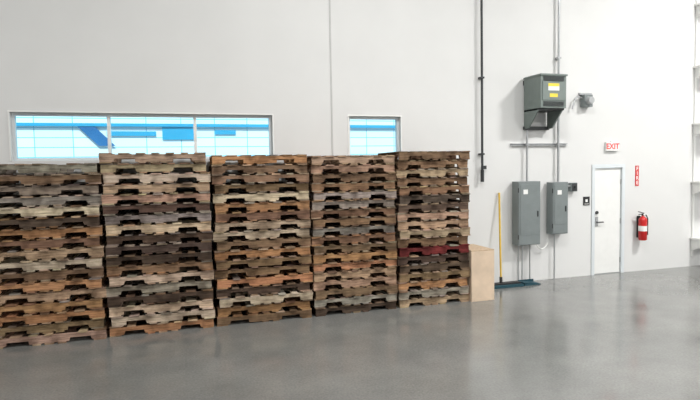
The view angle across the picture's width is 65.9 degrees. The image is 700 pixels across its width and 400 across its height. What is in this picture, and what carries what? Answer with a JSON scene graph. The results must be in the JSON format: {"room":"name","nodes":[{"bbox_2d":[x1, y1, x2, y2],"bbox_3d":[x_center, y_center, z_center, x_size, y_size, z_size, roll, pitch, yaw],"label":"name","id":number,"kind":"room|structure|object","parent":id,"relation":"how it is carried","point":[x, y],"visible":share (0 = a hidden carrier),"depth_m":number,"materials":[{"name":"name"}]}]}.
{"room":"warehouse interior","nodes":[
{"label":"warehouse interior","id":0,"kind":"room"},
{"bbox_2d":[0,0,699,319],"bbox_3d":[-0.615,-2.646,8.483,22.000,8.500,0.200,-2,4,-17],"label":"wall","id":1,"kind":"structure","parent":0,"point":[419,61],"depth_m":9.04,"materials":[{"name":"paint"}]},
{"bbox_2d":[329,0,332,155],"bbox_3d":[-0.310,-2.646,8.470,0.025,8.490,0.005,-2,4,-17],"label":"trim","id":2,"kind":"structure","parent":1,"relation":"attached to","point":[329,0],"depth_m":8.51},
{"bbox_2d":[348,115,401,155],"bbox_3d":[0.393,-1.042,8.847,0.930,0.680,0.148,-2,4,-17],"label":"window","id":3,"kind":"structure","parent":1,"relation":"in","point":[392,117],"depth_m":8.88,"materials":[{"name":"metal"}]},
{"bbox_2d":[478,0,486,181],"bbox_3d":[2.246,-3.643,9.157,0.130,6.670,0.100,-2,4,-17],"label":"black standpipe","id":4,"kind":"object","parent":1,"relation":"attached to","point":[481,1],"visible":1,"depth_m":9.22,"materials":[{"name":"metal"}]},
{"bbox_2d":[512,181,539,245],"bbox_3d":[3.122,0.230,9.568,0.460,1.120,0.232,-2,4,-17],"label":"electrical panel","id":5,"kind":"object","parent":1,"relation":"attached to","point":[525,194],"depth_m":9.47,"materials":[{"name":"grey metal"}]},
{"bbox_2d":[510,143,567,145],"bbox_3d":[3.397,-0.995,9.688,1.180,0.042,0.040,-2,4,-17],"label":"channel","id":6,"kind":"object","parent":1,"relation":"attached to","point":[511,144],"visible":1,"depth_m":9.67,"materials":[{"name":"metal"}]},
{"bbox_2d":[523,73,567,129],"bbox_3d":[3.384,-1.693,9.394,0.540,0.910,0.520,-2,4,-17],"label":"transformer","id":7,"kind":"object","parent":1,"relation":"attached to","point":[543,92],"depth_m":9.21,"materials":[{"name":"grey metal"}]},
{"bbox_2d":[546,182,567,233],"bbox_3d":[3.748,0.142,9.768,0.340,0.930,0.212,-2,4,-17],"label":"electrical panel","id":8,"kind":"object","parent":1,"relation":"attached to","point":[557,192],"depth_m":9.68,"materials":[{"name":"grey metal"}]},
{"bbox_2d":[568,183,576,191],"bbox_3d":[4.029,-0.235,9.883,0.270,0.160,0.120,-2,4,-17],"label":"switch","id":9,"kind":"object","parent":1,"relation":"attached to","point":[572,187],"visible":0.92,"depth_m":9.87,"materials":[{"name":"grey paint"}]},
{"bbox_2d":[572,93,594,108],"bbox_3d":[4.251,-1.807,9.825,0.452,0.304,0.200,-2,4,-17],"label":"emergency light","id":10,"kind":"object","parent":1,"relation":"attached to","point":[586,99],"visible":1,"depth_m":9.82,"materials":[{"name":"grey paint"}]},
{"bbox_2d":[583,197,589,204],"bbox_3d":[4.409,0.018,10.071,0.140,0.160,0.012,-2,4,-17],"label":"restroom sign","id":11,"kind":"object","parent":1,"relation":"attached to","point":[586,200],"visible":1,"depth_m":10.06,"materials":[{"name":"black plastic"}]},
{"bbox_2d":[591,164,624,274],"bbox_3d":[4.880,0.365,10.281,0.760,2.085,0.172,-2,4,-17],"label":"door","id":12,"kind":"structure","parent":1,"relation":"in","point":[608,180],"depth_m":10.27,"materials":[{"name":"metal"}]},
{"bbox_2d":[605,141,618,150],"bbox_3d":[4.927,-1.016,10.154,0.292,0.185,0.054,-2,4,-17],"label":"exit sign","id":13,"kind":"object","parent":1,"relation":"attached to","point":[609,146],"visible":1,"depth_m":10.12,"materials":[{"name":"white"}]},
{"bbox_2d":[635,166,638,185],"bbox_3d":[5.524,-0.467,10.391,0.080,0.390,0.011,-2,4,-17],"label":"fire extinguisher sign","id":14,"kind":"object","parent":1,"relation":"attached to","point":[636,167],"visible":1,"depth_m":10.39,"materials":[{"name":"red plastic"}]},
{"bbox_2d":[636,211,647,240],"bbox_3d":[5.584,0.492,10.345,0.201,0.560,0.184,2,5,42],"label":"fire extinguisher","id":15,"kind":"object","parent":1,"relation":"attached to","point":[642,221],"visible":1,"depth_m":10.30,"materials":[{"name":"red metal"}]},
{"bbox_2d":[689,0,699,256],"bbox_3d":[8.252,-1.991,10.873,2.900,6.200,0.550,-2,4,-17],"label":"wall shelf","id":16,"kind":"object","parent":1,"relation":"attached to","point":[695,241],"visible":1,"depth_m":10.71,"materials":[{"name":"white metal"}]},
{"bbox_2d":[0,265,699,399],"bbox_3d":[1.975,2.132,0.633,22.000,0.200,17.200,-2,4,-17],"label":"floor","id":17,"kind":"structure","parent":0,"point":[633,335],"depth_m":6.13,"materials":[{"name":"concrete"}]},
{"bbox_2d":[0,163,111,348],"bbox_3d":[-3.853,0.645,7.001,1.360,2.221,0.956,-2,4,-17],"label":"pallet stack","id":18,"kind":"object","parent":17,"relation":"on","point":[62,265],"visible":0.96,"depth_m":6.65,"materials":[{"name":"brown wood"}]},
{"bbox_2d":[98,152,214,336],"bbox_3d":[-2.590,0.539,7.393,1.363,2.340,0.952,-2,4,-17],"label":"pallet stack","id":19,"kind":"object","parent":17,"relation":"on","point":[167,284],"visible":1,"depth_m":7.01,"materials":[{"name":"brown wood"}]},
{"bbox_2d":[208,154,312,326],"bbox_3d":[-1.301,0.513,7.794,1.351,2.301,0.957,-2,4,-17],"label":"pallet stack","id":20,"kind":"object","parent":17,"relation":"on","point":[266,281],"visible":0.99,"depth_m":7.42,"materials":[{"name":"brown wood"}]},
{"bbox_2d":[307,155,397,316],"bbox_3d":[-0.054,0.479,8.178,1.321,2.281,0.954,-2,4,-17],"label":"pallet stack","id":21,"kind":"object","parent":17,"relation":"on","point":[356,226],"visible":0.92,"depth_m":7.80,"materials":[{"name":"brown wood"}]},
{"bbox_2d":[378,151,470,307],"bbox_3d":[1.140,0.411,8.546,1.225,2.331,0.959,-2,4,-17],"label":"pallet stack","id":22,"kind":"object","parent":17,"relation":"on","point":[427,229],"visible":0.87,"depth_m":8.16,"materials":[{"name":"brown wood"}]},
{"bbox_2d":[454,244,493,301],"bbox_3d":[1.971,1.155,8.686,0.400,0.798,0.635,-2,4,-17],"label":"crate","id":23,"kind":"object","parent":17,"relation":"on","point":[480,282],"visible":0.73,"depth_m":8.38,"materials":[{"name":"beige wood"}]},
{"bbox_2d":[494,193,523,288],"bbox_3d":[2.653,0.689,9.376,0.638,1.622,0.346,-2,4,-17],"label":"push broom","id":24,"kind":"object","parent":17,"relation":"on","point":[509,284],"visible":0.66,"depth_m":9.36,"materials":[{"name":"yellow painted wood"},{"name":"blue plastic bristles"}]},
{"bbox_2d":[518,279,539,285],"bbox_3d":[3.163,1.453,9.541,0.320,0.060,0.220,-2,4,-17],"label":"dustpan","id":25,"kind":"object","parent":17,"relation":"on","point":[527,282],"visible":0.84,"depth_m":9.48,"materials":[{"name":"blue plastic"}]},
{"bbox_2d":[518,0,560,279],"bbox_3d":[3.337,-2.773,9.547,0.886,8.490,0.090,-2,4,-17],"label":"electrical conduit","id":26,"kind":"object","parent":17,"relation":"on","point":[558,58],"visible":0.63,"depth_m":9.65,"materials":[{"name":"grey metal"}]},
{"label":"outside","id":27,"kind":"structure","parent":0,"visible":0},
{"bbox_3d":[-10.647,-1.610,68.330,140.000,0.200,119.800,-2,4,-17],"label":"ground","id":28,"kind":"structure","parent":27,"visible":0},
{"bbox_2d":[7,110,394,160],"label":"window","id":29,"kind":"structure","parent":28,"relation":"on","point":[37,136],"depth_m":35.96,"materials":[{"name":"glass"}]}
]}

